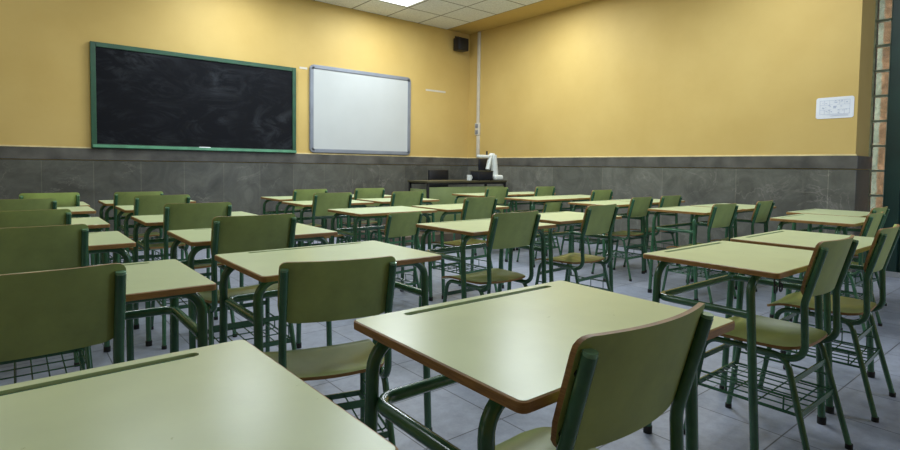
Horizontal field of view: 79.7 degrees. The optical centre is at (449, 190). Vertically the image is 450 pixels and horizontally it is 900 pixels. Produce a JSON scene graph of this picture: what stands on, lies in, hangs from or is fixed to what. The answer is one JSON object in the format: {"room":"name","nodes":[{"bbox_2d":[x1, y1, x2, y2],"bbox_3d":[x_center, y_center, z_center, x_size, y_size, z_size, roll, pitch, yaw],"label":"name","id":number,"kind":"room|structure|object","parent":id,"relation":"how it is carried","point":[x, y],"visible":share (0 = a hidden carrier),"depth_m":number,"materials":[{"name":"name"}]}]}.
{"room":"classroom","nodes":[
{"label":"classroom","id":0,"kind":"room"},
{"bbox_2d":[0,0,469,165],"bbox_3d":[-3.249,-1.042,7.211,10.294,3.510,0.200,-1,3,-39],"label":"wall","id":1,"kind":"structure","parent":0,"point":[45,55],"depth_m":7.20,"materials":[{"name":"yellow paint"}]},
{"bbox_2d":[89,41,296,153],"bbox_3d":[-3.209,-1.135,7.052,2.500,1.240,0.087,-1,3,-39],"label":"blackboard","id":2,"kind":"object","parent":1,"relation":"attached to","point":[141,98],"visible":1,"depth_m":6.92,"materials":[{"name":"stone"}]},
{"bbox_2d":[0,159,467,248],"bbox_3d":[-3.351,0.173,7.054,9.494,1.093,0.016,-1,3,-39],"label":"wall wainscoting","id":3,"kind":"structure","parent":1,"relation":"attached to","point":[243,185],"depth_m":7.16,"materials":[{"name":"stone"}]},
{"bbox_2d":[0,145,467,164],"bbox_3d":[-3.341,-0.446,7.024,9.494,0.132,0.024,-1,3,-39],"label":"trim","id":4,"kind":"structure","parent":1,"relation":"attached to","point":[8,152],"depth_m":7.08,"materials":[{"name":"stone"}]},
{"bbox_2d":[309,64,410,154],"bbox_3d":[-1.379,-1.235,8.572,1.820,1.307,0.034,-1,3,-39],"label":"whiteboard","id":5,"kind":"object","parent":1,"relation":"attached to","point":[351,111],"visible":1,"depth_m":8.50,"materials":[{"name":"white plastic"}]},
{"bbox_2d":[426,89,445,92],"bbox_3d":[-0.251,-1.750,9.484,0.440,0.030,0.003,-1,3,-39],"label":"tape","id":6,"kind":"object","parent":1,"relation":"attached to","point":[426,89],"visible":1,"depth_m":9.48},
{"bbox_2d":[453,36,468,51],"bbox_3d":[0.190,-2.639,9.662,0.230,0.280,0.206,-1,3,-39],"label":"loudspeaker","id":7,"kind":"object","parent":1,"relation":"attached to","point":[461,44],"visible":1,"depth_m":9.59,"materials":[{"name":"black plastic"}]},
{"bbox_2d":[460,38,467,49],"bbox_3d":[0.251,-2.607,9.587,0.190,0.185,0.009,-1,3,-39],"label":"speaker grille","id":8,"kind":"object","parent":7,"relation":"attached to","point":[463,41],"depth_m":9.58,"materials":[{"name":"black fabric"}]},
{"bbox_2d":[314,0,542,28],"bbox_3d":[-0.392,-2.667,2.751,9.160,0.200,10.580,-1,3,-39],"label":"ceiling","id":9,"kind":"structure","parent":0,"point":[444,14],"depth_m":8.36,"materials":[{"name":"tile"}]},
{"bbox_2d":[379,0,424,6],"bbox_3d":[-0.693,-2.781,7.779,0.600,0.021,0.600,-1,3,-39],"label":"recessed light","id":10,"kind":"object","parent":9,"relation":"in","point":[406,3],"visible":1,"depth_m":7.98,"materials":[{"name":"white plastic"}]},
{"bbox_2d":[0,236,899,449],"bbox_3d":[-0.007,1.004,3.263,10.270,0.150,10.580,-1,3,-39],"label":"floor","id":11,"kind":"structure","parent":0,"point":[456,409],"depth_m":2.74,"materials":[{"name":"tile"}]},
{"bbox_2d":[0,198,56,210],"bbox_3d":[-2.914,0.460,3.676,0.415,0.829,0.482,-1,3,-39],"label":"chair","id":12,"kind":"object","parent":11,"relation":"on","point":[43,203],"visible":0.14,"depth_m":3.50,"materials":[{"name":"green"}]},
{"bbox_2d":[0,209,78,366],"bbox_3d":[-2.248,0.503,2.866,0.415,0.829,0.482,-1,3,-39],"label":"chair","id":13,"kind":"object","parent":11,"relation":"on","point":[26,218],"visible":0.18,"depth_m":2.70,"materials":[{"name":"green"}]},
{"bbox_2d":[0,224,92,383],"bbox_3d":[-1.709,0.540,2.197,0.415,0.829,0.482,-1,3,-39],"label":"chair","id":14,"kind":"object","parent":11,"relation":"on","point":[39,248],"visible":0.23,"depth_m":2.06,"materials":[{"name":"green"}]},
{"bbox_2d":[0,348,85,383],"bbox_3d":[-1.720,0.713,2.215,0.375,0.068,0.366,-1,3,-39],"label":"basket","id":15,"kind":"object","parent":14,"relation":"on","point":[81,351],"depth_m":2.30,"materials":[{"name":"green metal"}]},
{"bbox_2d":[19,192,79,217],"bbox_3d":[-3.159,0.427,4.252,0.419,0.838,0.487,-1,3,-39],"label":"chair","id":16,"kind":"object","parent":11,"relation":"on","point":[72,199],"visible":0.15,"depth_m":4.10,"materials":[{"name":"green"}]},
{"bbox_2d":[0,263,126,363],"bbox_3d":[-1.069,0.584,1.378,0.415,0.829,0.482,-1,3,-39],"label":"chair","id":17,"kind":"object","parent":11,"relation":"on","point":[60,310],"visible":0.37,"depth_m":1.23,"materials":[{"name":"green"}]},
{"bbox_2d":[57,206,95,264],"bbox_3d":[-2.934,0.503,3.797,0.702,0.730,0.506,-1,3,-39],"label":"school desk","id":18,"kind":"object","parent":11,"relation":"on","point":[78,211],"visible":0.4,"depth_m":3.86,"materials":[{"name":"green laminate"}]},
{"bbox_2d":[80,202,89,259],"bbox_3d":[-3.297,0.478,4.275,0.702,0.730,0.506,-1,3,-39],"label":"school desk","id":19,"kind":"object","parent":11,"relation":"on","point":[81,203],"visible":0.12,"depth_m":4.35,"materials":[{"name":"green laminate"}]},
{"bbox_2d":[72,217,110,352],"bbox_3d":[-2.322,0.547,2.982,0.702,0.730,0.506,-1,3,-39],"label":"school desk","id":20,"kind":"object","parent":11,"relation":"on","point":[93,223],"visible":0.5,"depth_m":3.05,"materials":[{"name":"green laminate"}]},
{"bbox_2d":[1,259,215,352],"bbox_3d":[-1.100,0.626,1.529,0.702,0.730,0.506,-1,3,-39],"label":"school desk","id":21,"kind":"object","parent":11,"relation":"on","point":[171,279],"visible":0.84,"depth_m":1.60,"materials":[{"name":"green laminate"}]},
{"bbox_2d":[88,231,135,360],"bbox_3d":[-1.781,0.584,2.301,0.702,0.730,0.506,-1,3,-39],"label":"school desk","id":22,"kind":"object","parent":11,"relation":"on","point":[108,241],"visible":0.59,"depth_m":2.36,"materials":[{"name":"green laminate"}]},
{"bbox_2d":[110,191,163,263],"bbox_3d":[-2.766,0.415,4.724,0.415,0.829,0.482,-1,3,-41],"label":"chair","id":23,"kind":"object","parent":11,"relation":"on","point":[120,198],"visible":0.3,"depth_m":4.51,"materials":[{"name":"green"}]},
{"bbox_2d":[110,250,160,262],"bbox_3d":[-2.777,0.589,4.742,0.375,0.068,0.366,-1,3,-41],"label":"basket","id":24,"kind":"object","parent":23,"relation":"on","point":[152,251],"depth_m":4.82,"materials":[{"name":"green metal"}]},
{"bbox_2d":[98,200,195,269],"bbox_3d":[-2.743,0.458,4.893,0.702,0.730,0.506,-1,3,-39],"label":"school desk","id":25,"kind":"object","parent":11,"relation":"on","point":[105,203],"visible":0.3,"depth_m":4.81,"materials":[{"name":"green laminate"}]},
{"bbox_2d":[123,194,189,309],"bbox_3d":[-2.258,0.443,4.148,0.419,0.838,0.487,-1,3,-41],"label":"chair","id":26,"kind":"object","parent":11,"relation":"on","point":[143,204],"visible":0.41,"depth_m":3.95,"materials":[{"name":"green"}]},
{"bbox_2d":[115,205,223,278],"bbox_3d":[-2.228,0.490,4.307,0.702,0.730,0.506,-1,3,-39],"label":"school desk","id":27,"kind":"object","parent":11,"relation":"on","point":[123,209],"visible":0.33,"depth_m":4.20,"materials":[{"name":"green metal"}]},
{"bbox_2d":[151,202,236,349],"bbox_3d":[-1.624,0.483,3.389,0.420,0.839,0.488,-1,3,-37],"label":"chair","id":28,"kind":"object","parent":11,"relation":"on","point":[177,216],"visible":0.35,"depth_m":3.18,"materials":[{"name":"green"}]},
{"bbox_2d":[156,285,219,306],"bbox_3d":[-1.635,0.658,3.408,0.380,0.069,0.370,-1,3,-37],"label":"basket","id":29,"kind":"object","parent":28,"relation":"on","point":[163,301],"depth_m":3.27,"materials":[{"name":"green metal"}]},
{"bbox_2d":[131,211,264,346],"bbox_3d":[-1.628,0.532,3.507,0.702,0.730,0.506,-1,3,-39],"label":"school desk","id":30,"kind":"object","parent":11,"relation":"on","point":[154,221],"visible":0.38,"depth_m":3.36,"materials":[{"name":"green laminate"}]},
{"bbox_2d":[0,340,397,449],"bbox_3d":[-0.497,0.667,0.602,0.716,0.745,0.516,-1,3,-40],"label":"school desk","id":31,"kind":"object","parent":11,"relation":"on","point":[232,395],"visible":1,"depth_m":0.71,"materials":[{"name":"laminate"}]},
{"bbox_2d":[195,213,296,351],"bbox_3d":[-1.015,0.522,2.642,0.421,0.842,0.489,-1,3,-37],"label":"chair","id":32,"kind":"object","parent":11,"relation":"on","point":[229,234],"visible":0.44,"depth_m":2.47,"materials":[{"name":"green"}]},
{"bbox_2d":[196,312,289,345],"bbox_3d":[-1.026,0.698,2.661,0.381,0.069,0.371,-1,3,-37],"label":"basket","id":33,"kind":"object","parent":32,"relation":"on","point":[267,314],"depth_m":2.69,"materials":[{"name":"green metal"}]},
{"bbox_2d":[167,223,337,348],"bbox_3d":[-1.010,0.573,2.769,0.702,0.730,0.506,-1,3,-39],"label":"school desk","id":34,"kind":"object","parent":11,"relation":"on","point":[199,238],"visible":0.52,"depth_m":2.69,"materials":[{"name":"green laminate"}]},
{"bbox_2d":[261,196,339,243],"bbox_3d":[-1.571,0.436,5.717,0.702,0.730,0.506,-1,3,-39],"label":"school desk","id":35,"kind":"object","parent":11,"relation":"on","point":[275,198],"visible":0.34,"depth_m":5.64,"materials":[{"name":"green laminate"}]},
{"bbox_2d":[292,189,327,244],"bbox_3d":[-1.546,0.392,5.600,0.415,0.829,0.482,-2,3,-42],"label":"chair","id":36,"kind":"object","parent":11,"relation":"on","point":[298,194],"visible":0.3,"depth_m":5.39,"materials":[{"name":"green"}]},
{"bbox_2d":[294,192,352,246],"bbox_3d":[-1.161,0.426,4.885,0.417,0.834,0.484,-1,3,-41],"label":"chair","id":37,"kind":"object","parent":11,"relation":"on","point":[322,202],"visible":0.48,"depth_m":4.70,"materials":[{"name":"green"}]},
{"bbox_2d":[215,241,440,429],"bbox_3d":[-0.463,0.610,2.071,0.702,0.730,0.506,-1,3,-39],"label":"school desk","id":38,"kind":"object","parent":11,"relation":"on","point":[263,265],"visible":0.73,"depth_m":2.01,"materials":[{"name":"green laminate"}]},
{"bbox_2d":[282,200,373,246],"bbox_3d":[-1.142,0.471,5.048,0.702,0.730,0.506,-1,3,-39],"label":"school desk","id":39,"kind":"object","parent":11,"relation":"on","point":[355,203],"visible":0.46,"depth_m":5.02,"materials":[{"name":"green laminate"}]},
{"bbox_2d":[263,256,396,445],"bbox_3d":[-0.415,0.591,1.812,0.396,0.792,0.460,0,3,-24],"label":"chair","id":40,"kind":"object","parent":11,"relation":"on","point":[334,290],"visible":0.7,"depth_m":1.65,"materials":[{"name":"green"}]},
{"bbox_2d":[330,379,386,431],"bbox_3d":[-0.422,0.757,1.831,0.358,0.065,0.349,0,3,-24],"label":"basket","id":41,"kind":"object","parent":40,"relation":"on","point":[361,393],"depth_m":2.02,"materials":[{"name":"green metal"}]},
{"bbox_2d":[324,194,394,244],"bbox_3d":[-1.027,0.423,6.173,0.702,0.730,0.506,-1,3,-39],"label":"school desk","id":42,"kind":"object","parent":11,"relation":"on","point":[385,196],"visible":0.02,"depth_m":6.10,"materials":[{"name":"green metal"}]},
{"bbox_2d":[336,188,384,243],"bbox_3d":[-1.007,0.379,6.052,0.415,0.829,0.482,-1,3,-39],"label":"chair","id":43,"kind":"object","parent":11,"relation":"on","point":[359,193],"visible":0.56,"depth_m":5.91,"materials":[{"name":"green"}]},
{"bbox_2d":[328,206,436,300],"bbox_3d":[-0.530,0.514,4.233,0.702,0.730,0.506,-1,3,-39],"label":"school desk","id":44,"kind":"object","parent":11,"relation":"on","point":[368,212],"visible":0.69,"depth_m":4.17,"materials":[{"name":"green laminate"}]},
{"bbox_2d":[370,191,423,249],"bbox_3d":[-0.547,0.412,5.434,0.415,0.829,0.482,-1,3,-40],"label":"chair","id":45,"kind":"object","parent":11,"relation":"on","point":[398,198],"visible":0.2,"depth_m":5.27,"materials":[{"name":"green"}]},
{"bbox_2d":[356,198,438,265],"bbox_3d":[-0.541,0.455,5.576,0.702,0.730,0.506,-1,3,-39],"label":"school desk","id":46,"kind":"object","parent":11,"relation":"on","point":[383,201],"visible":0.27,"depth_m":5.50,"materials":[{"name":"green laminate"}]},
{"bbox_2d":[384,211,422,288],"bbox_3d":[-0.463,0.519,4.055,0.429,0.738,0.369,3,3,43],"label":"chair","id":47,"kind":"object","parent":11,"relation":"on","point":[397,224],"visible":0.38,"depth_m":3.92,"materials":[{"name":"green"}]},
{"bbox_2d":[395,273,414,283],"bbox_3d":[-0.474,0.673,4.070,0.326,0.061,0.334,3,3,43],"label":"basket","id":48,"kind":"object","parent":47,"relation":"on","point":[412,282],"depth_m":4.14,"materials":[{"name":"green metal"}]},
{"bbox_2d":[343,224,482,245],"bbox_3d":[-0.213,0.632,8.574,2.664,0.120,1.600,-1,3,-39],"label":"platform","id":49,"kind":"object","parent":11,"relation":"on","point":[448,236],"visible":0.04,"depth_m":7.66,"materials":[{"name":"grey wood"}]},
{"bbox_2d":[428,170,448,186],"bbox_3d":[-0.053,0.106,8.978,0.573,0.900,0.603,-1,3,-39],"label":"office chair","id":50,"kind":"object","parent":49,"relation":"on","point":[432,174],"visible":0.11,"depth_m":9.11,"materials":[{"name":"black plastic"}]},
{"bbox_2d":[408,180,506,222],"bbox_3d":[0.136,0.215,8.320,1.580,0.745,0.500,-1,3,-39],"label":"table","id":51,"kind":"object","parent":49,"relation":"on","point":[444,194],"visible":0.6,"depth_m":7.92,"materials":[{"name":"black wood"}]},
{"bbox_2d":[470,170,492,180],"bbox_3d":[0.498,-0.235,8.448,0.310,0.152,0.210,-1,3,-39],"label":"equipment case","id":52,"kind":"object","parent":51,"relation":"on","point":[476,175],"visible":0.87,"depth_m":8.36,"materials":[{"name":"black plastic"}]},
{"bbox_2d":[478,159,490,170],"bbox_3d":[0.584,-0.346,8.847,0.300,0.340,0.180,-1,3,-39],"label":"computer monitor","id":53,"kind":"object","parent":51,"relation":"on","point":[482,163],"visible":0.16,"depth_m":8.77,"materials":[{"name":"black plastic"}]},
{"bbox_2d":[477,151,502,179],"bbox_3d":[0.613,-0.393,8.572,0.460,0.460,0.240,-1,3,-39],"label":"camera","id":54,"kind":"object","parent":51,"relation":"on","point":[492,158],"visible":0.86,"depth_m":8.57,"materials":[{"name":"white plastic"}]},
{"bbox_2d":[412,203,508,298],"bbox_3d":[0.088,0.501,4.710,0.702,0.730,0.506,-1,3,-39],"label":"school desk","id":55,"kind":"object","parent":11,"relation":"on","point":[446,208],"visible":0.37,"depth_m":4.46,"materials":[{"name":"green laminate"}]},
{"bbox_2d":[428,196,497,292],"bbox_3d":[0.107,0.459,4.549,0.415,0.829,0.482,-2,3,-43],"label":"chair","id":56,"kind":"object","parent":11,"relation":"on","point":[473,208],"visible":0.56,"depth_m":4.43,"materials":[{"name":"green"}]},
{"bbox_2d":[432,259,486,273],"bbox_3d":[0.096,0.632,4.567,0.375,0.068,0.366,-2,3,-43],"label":"basket","id":57,"kind":"object","parent":56,"relation":"on","point":[455,264],"depth_m":4.54,"materials":[{"name":"green metal"}]},
{"bbox_2d":[452,193,518,255],"bbox_3d":[0.447,0.410,6.881,0.702,0.730,0.506,-1,3,-39],"label":"school desk","id":58,"kind":"object","parent":11,"relation":"on","point":[459,195],"visible":0.31,"depth_m":6.81,"materials":[{"name":"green laminate"}]},
{"bbox_2d":[416,218,555,306],"bbox_3d":[0.217,0.567,3.253,0.702,0.730,0.506,-1,3,-40],"label":"school desk","id":59,"kind":"object","parent":11,"relation":"on","point":[475,228],"visible":0.48,"depth_m":3.17,"materials":[{"name":"green laminate"}]},
{"bbox_2d":[464,187,508,253],"bbox_3d":[0.443,0.366,6.742,0.415,0.829,0.482,-1,3,-39],"label":"chair","id":60,"kind":"object","parent":11,"relation":"on","point":[501,193],"visible":0.32,"depth_m":6.56,"materials":[{"name":"green"}]},
{"bbox_2d":[442,210,540,302],"bbox_3d":[0.229,0.522,3.135,0.415,0.829,0.482,-1,3,-40],"label":"chair","id":61,"kind":"object","parent":11,"relation":"on","point":[514,229],"visible":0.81,"depth_m":2.99,"materials":[{"name":"green"}]},
{"bbox_2d":[496,192,555,249],"bbox_3d":[1.013,0.397,7.342,0.702,0.730,0.506,-1,3,-39],"label":"school desk","id":62,"kind":"object","parent":11,"relation":"on","point":[521,194],"visible":0.38,"depth_m":7.18,"materials":[{"name":"green laminate"}]},
{"bbox_2d":[516,202,562,263],"bbox_3d":[1.021,0.469,6.082,0.349,0.698,0.405,-2,3,-42],"label":"chair","id":63,"kind":"object","parent":11,"relation":"on","point":[548,206],"visible":0.34,"depth_m":5.99,"materials":[{"name":"green"}]},
{"bbox_2d":[505,196,577,267],"bbox_3d":[1.040,0.449,6.153,0.702,0.730,0.506,-1,3,-39],"label":"school desk","id":64,"kind":"object","parent":11,"relation":"on","point":[536,199],"visible":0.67,"depth_m":6.08,"materials":[{"name":"green laminate"}]},
{"bbox_2d":[533,186,554,245],"bbox_3d":[1.124,0.351,7.283,0.415,0.829,0.482,-1,3,-39],"label":"chair","id":65,"kind":"object","parent":11,"relation":"on","point":[540,190],"visible":0.17,"depth_m":7.08,"materials":[{"name":"green"}]},
{"bbox_2d":[354,280,734,449],"bbox_3d":[0.211,0.651,1.212,0.702,0.730,0.506,-1,4,-39],"label":"school desk","id":66,"kind":"object","parent":11,"relation":"on","point":[512,348],"visible":0.8,"depth_m":1.12,"materials":[{"name":"green laminate"}]},
{"bbox_2d":[507,211,621,291],"bbox_3d":[0.813,0.546,3.883,0.702,0.730,0.506,-1,3,-39],"label":"school desk","id":67,"kind":"object","parent":11,"relation":"on","point":[565,218],"visible":0.38,"depth_m":3.82,"materials":[{"name":"green laminate"}]},
{"bbox_2d":[535,204,618,291],"bbox_3d":[0.881,0.501,3.797,0.415,0.829,0.482,-2,3,-43],"label":"chair","id":68,"kind":"object","parent":11,"relation":"on","point":[597,219],"visible":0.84,"depth_m":3.68,"materials":[{"name":"green"}]},
{"bbox_2d":[538,274,605,289],"bbox_3d":[0.869,0.675,3.815,0.375,0.068,0.366,-2,3,-43],"label":"basket","id":69,"kind":"object","parent":68,"relation":"on","point":[566,275],"depth_m":3.92,"materials":[{"name":"green metal"}]},
{"bbox_2d":[547,195,612,255],"bbox_3d":[1.574,0.436,6.614,0.702,0.730,0.506,-1,3,-39],"label":"school desk","id":70,"kind":"object","parent":11,"relation":"on","point":[580,197],"visible":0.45,"depth_m":6.56,"materials":[{"name":"green laminate"}]},
{"bbox_2d":[561,190,612,254],"bbox_3d":[1.620,0.397,6.372,0.415,0.829,0.482,-1,3,-38],"label":"chair","id":71,"kind":"object","parent":11,"relation":"on","point":[596,195],"visible":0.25,"depth_m":6.22,"materials":[{"name":"green"}]},
{"bbox_2d":[564,235,601,243],"bbox_3d":[1.609,0.571,6.391,0.375,0.068,0.366,-1,3,-38],"label":"basket","id":72,"kind":"object","parent":71,"relation":"on","point":[587,239],"depth_m":6.35,"materials":[{"name":"green metal"}]},
{"bbox_2d":[495,302,713,449],"bbox_3d":[0.196,0.613,1.067,0.415,0.829,0.482,-1,3,-38],"label":"chair","id":73,"kind":"object","parent":11,"relation":"on","point":[616,383],"visible":1,"depth_m":0.85,"materials":[{"name":"green"}]},
{"bbox_2d":[568,200,644,280],"bbox_3d":[1.607,0.487,5.456,0.702,0.730,0.506,-1,3,-39],"label":"school desk","id":74,"kind":"object","parent":11,"relation":"on","point":[621,204],"visible":0.38,"depth_m":5.40,"materials":[{"name":"green laminate"}]},
{"bbox_2d":[591,197,652,280],"bbox_3d":[1.741,0.455,5.418,0.400,0.800,0.465,-1,3,-39],"label":"chair","id":75,"kind":"object","parent":11,"relation":"on","point":[638,206],"visible":0.85,"depth_m":5.30,"materials":[{"name":"green"}]},
{"bbox_2d":[597,246,643,258],"bbox_3d":[1.730,0.622,5.436,0.362,0.066,0.353,-1,3,-39],"label":"basket","id":76,"kind":"object","parent":75,"relation":"on","point":[624,253],"depth_m":5.43,"materials":[{"name":"green metal"}]},
{"bbox_2d":[612,199,684,272],"bbox_3d":[2.161,0.473,5.932,0.702,0.730,0.506,-1,3,-39],"label":"school desk","id":77,"kind":"object","parent":11,"relation":"on","point":[655,201],"visible":0.12,"depth_m":5.88,"materials":[{"name":"green laminate"}]},
{"bbox_2d":[623,195,681,269],"bbox_3d":[2.195,0.444,5.813,0.400,0.800,0.465,-1,3,-36],"label":"chair","id":78,"kind":"object","parent":11,"relation":"on","point":[665,201],"visible":0.61,"depth_m":5.71,"materials":[{"name":"green"}]},
{"bbox_2d":[628,241,673,251],"bbox_3d":[2.184,0.611,5.831,0.362,0.066,0.353,-1,3,-36],"label":"basket","id":79,"kind":"object","parent":78,"relation":"on","point":[648,247],"depth_m":5.85,"materials":[{"name":"green metal"}]},
{"bbox_2d":[648,206,742,300],"bbox_3d":[2.135,0.526,4.713,0.702,0.730,0.506,-1,3,-39],"label":"school desk","id":80,"kind":"object","parent":11,"relation":"on","point":[698,211],"visible":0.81,"depth_m":4.63,"materials":[{"name":"green laminate"}]},
{"bbox_2d":[662,203,737,303],"bbox_3d":[2.113,0.498,4.549,0.400,0.800,0.465,-1,3,-35],"label":"chair","id":81,"kind":"object","parent":11,"relation":"on","point":[721,215],"visible":0.56,"depth_m":4.41,"materials":[{"name":"green"}]},
{"bbox_2d":[668,265,725,277],"bbox_3d":[2.103,0.665,4.567,0.362,0.066,0.353,-1,3,-35],"label":"basket","id":82,"kind":"object","parent":81,"relation":"on","point":[721,273],"depth_m":4.54,"materials":[{"name":"green metal"}]},
{"bbox_2d":[690,203,775,289],"bbox_3d":[2.717,0.513,5.186,0.702,0.730,0.506,-1,3,-39],"label":"school desk","id":83,"kind":"object","parent":11,"relation":"on","point":[746,208],"visible":0.26,"depth_m":5.11,"materials":[{"name":"green laminate"}]},
{"bbox_2d":[643,241,826,449],"bbox_3d":[1.204,0.624,2.221,0.702,0.730,0.506,-1,3,-39],"label":"school desk","id":84,"kind":"object","parent":11,"relation":"on","point":[761,262],"visible":0.82,"depth_m":2.11,"materials":[{"name":"green laminate"}]},
{"bbox_2d":[708,200,774,291],"bbox_3d":[2.719,0.484,5.042,0.400,0.800,0.465,-1,3,-40],"label":"chair","id":85,"kind":"object","parent":11,"relation":"on","point":[762,211],"visible":0.44,"depth_m":4.84,"materials":[{"name":"green"}]},
{"bbox_2d":[683,235,858,449],"bbox_3d":[1.257,0.578,2.118,0.417,0.834,0.484,-1,3,-39],"label":"chair","id":86,"kind":"object","parent":11,"relation":"on","point":[830,261],"visible":0.8,"depth_m":2.05,"materials":[{"name":"green"}]},
{"bbox_2d":[698,351,829,416],"bbox_3d":[1.246,0.752,2.137,0.377,0.068,0.368,-1,3,-39],"label":"basket","id":87,"kind":"object","parent":86,"relation":"on","point":[799,412],"depth_m":2.12,"materials":[{"name":"green metal"}]},
{"bbox_2d":[730,230,874,413],"bbox_3d":[1.826,0.609,2.743,0.702,0.730,0.506,-1,3,-39],"label":"school desk","id":88,"kind":"object","parent":11,"relation":"on","point":[804,240],"visible":0.36,"depth_m":2.67,"materials":[{"name":"green laminate"}]},
{"bbox_2d":[769,214,865,332],"bbox_3d":[2.739,0.567,3.950,0.702,0.730,0.506,-1,3,-40],"label":"school desk","id":89,"kind":"object","parent":11,"relation":"on","point":[841,222],"visible":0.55,"depth_m":3.87,"materials":[{"name":"green laminate"}]},
{"bbox_2d":[758,224,899,422],"bbox_3d":[1.828,0.566,2.594,0.415,0.829,0.482,-2,3,-42],"label":"chair","id":90,"kind":"object","parent":11,"relation":"on","point":[884,242],"visible":0.75,"depth_m":2.50,"materials":[{"name":"green"}]},
{"bbox_2d":[774,322,876,367],"bbox_3d":[1.816,0.739,2.611,0.375,0.068,0.366,-2,3,-42],"label":"basket","id":91,"kind":"object","parent":90,"relation":"on","point":[858,353],"depth_m":2.53,"materials":[{"name":"green metal"}]},
{"bbox_2d":[786,209,872,295],"bbox_3d":[3.225,0.548,4.531,0.702,0.730,0.506,-1,3,-39],"label":"school desk","id":92,"kind":"object","parent":11,"relation":"on","point":[820,227],"visible":0.23,"depth_m":4.49,"materials":[{"name":"green laminate"}]},
{"bbox_2d":[789,212,885,330],"bbox_3d":[2.721,0.539,3.781,0.400,0.800,0.465,-1,3,-40],"label":"chair","id":93,"kind":"object","parent":11,"relation":"on","point":[873,222],"visible":0.32,"depth_m":3.58,"materials":[{"name":"green"}]},
{"bbox_2d":[831,283,862,298],"bbox_3d":[2.710,0.707,3.799,0.362,0.066,0.353,-1,3,-40],"label":"basket","id":94,"kind":"object","parent":93,"relation":"on","point":[855,293],"depth_m":3.74,"materials":[{"name":"green metal"}]},
{"bbox_2d":[849,206,889,305],"bbox_3d":[3.219,0.520,4.367,0.400,0.800,0.465,-1,3,-37],"label":"chair","id":95,"kind":"object","parent":11,"relation":"on","point":[885,210],"visible":0.22,"depth_m":4.19,"materials":[{"name":"green"}]},
{"bbox_2d":[849,270,875,282],"bbox_3d":[3.209,0.687,4.385,0.362,0.066,0.353,-1,3,-37],"label":"basket","id":96,"kind":"object","parent":95,"relation":"on","point":[860,276],"depth_m":4.24,"materials":[{"name":"green metal"}]},
{"bbox_2d":[468,0,875,169],"bbox_3d":[2.392,-1.000,7.845,0.456,3.510,5.940,-1,3,-39],"label":"wall","id":97,"kind":"structure","parent":0,"point":[596,77],"depth_m":6.86,"materials":[{"name":"yellow paint"}]},
{"bbox_2d":[475,32,480,156],"bbox_3d":[0.506,-1.729,9.742,0.048,2.255,0.110,-1,3,-39],"label":"cable conduit","id":98,"kind":"object","parent":97,"relation":"attached to","point":[477,124],"visible":0.96,"depth_m":9.73,"materials":[{"name":"white plastic"}]},
{"bbox_2d":[475,123,479,134],"bbox_3d":[0.498,-1.112,9.769,0.048,0.220,0.110,-1,3,-39],"label":"socket","id":99,"kind":"object","parent":98,"relation":"attached to","point":[477,125],"depth_m":9.73,"materials":[{"name":"white plastic"}]},
{"bbox_2d":[447,0,593,34],"bbox_3d":[3.592,-2.758,5.990,1.110,0.204,10.580,-1,3,-39],"label":"trim","id":100,"kind":"structure","parent":97,"relation":"attached to","point":[545,6],"depth_m":8.62,"materials":[{"name":"yellow paint"}]},
{"bbox_2d":[468,166,856,271],"bbox_3d":[2.204,0.212,7.737,0.016,1.093,5.940,-1,3,-39],"label":"wall wainscoting","id":101,"kind":"structure","parent":97,"relation":"attached to","point":[790,189],"depth_m":6.65,"materials":[{"name":"stone"}]},
{"bbox_2d":[468,154,856,157],"bbox_3d":[2.211,-0.482,7.710,0.012,0.016,5.940,-1,3,-39],"label":"trim","id":102,"kind":"structure","parent":97,"relation":"attached to","point":[808,154],"depth_m":6.62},
{"bbox_2d":[468,156,857,168],"bbox_3d":[2.211,-0.407,7.704,0.024,0.132,5.948,-1,3,-39],"label":"trim","id":103,"kind":"structure","parent":97,"relation":"attached to","point":[819,162],"depth_m":6.64,"materials":[{"name":"stone"}]},
{"bbox_2d":[816,96,853,118],"bbox_3d":[3.963,-0.853,5.550,0.004,0.218,0.330,-1,3,-39],"label":"poster","id":104,"kind":"object","parent":97,"relation":"attached to","point":[843,106],"visible":1,"depth_m":5.54,"materials":[{"name":"white paper"}]},
{"bbox_2d":[852,170,869,275],"bbox_3d":[4.256,0.332,5.591,0.456,1.093,0.016,-1,3,-39],"label":"trim","id":105,"kind":"structure","parent":97,"relation":"attached to","point":[862,178],"depth_m":5.56,"materials":[{"name":"stone"}]},
{"bbox_2d":[858,156,870,168],"bbox_3d":[4.266,-0.287,5.561,0.456,0.132,0.024,-1,3,-39],"label":"trim","id":106,"kind":"structure","parent":97,"relation":"attached to","point":[864,162],"depth_m":5.54,"materials":[{"name":"stone"}]},
{"bbox_2d":[868,0,892,211],"bbox_3d":[4.543,-0.878,5.683,0.090,3.510,0.166,-1,3,-39],"label":"window","id":107,"kind":"structure","parent":97,"relation":"in","point":[883,8],"depth_m":5.66,"materials":[{"name":"clear glass"}]},
{"bbox_2d":[873,271,899,277],"bbox_3d":[4.765,0.876,5.239,0.050,0.050,1.190,-1,3,-39],"label":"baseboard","id":108,"kind":"structure","parent":97,"relation":"attached to","point":[888,273],"depth_m":5.50,"materials":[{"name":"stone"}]},
{"bbox_3d":[6.328,-0.769,3.705,0.380,3.510,3.020,-1,3,-39],"label":"wall","id":109,"kind":"structure","parent":0,"visible":0},
{"bbox_2d":[883,0,899,272],"bbox_3d":[4.912,-0.851,5.175,0.160,3.510,1.090,-1,3,-39],"label":"door","id":110,"kind":"structure","parent":109,"relation":"in","point":[891,198],"depth_m":5.51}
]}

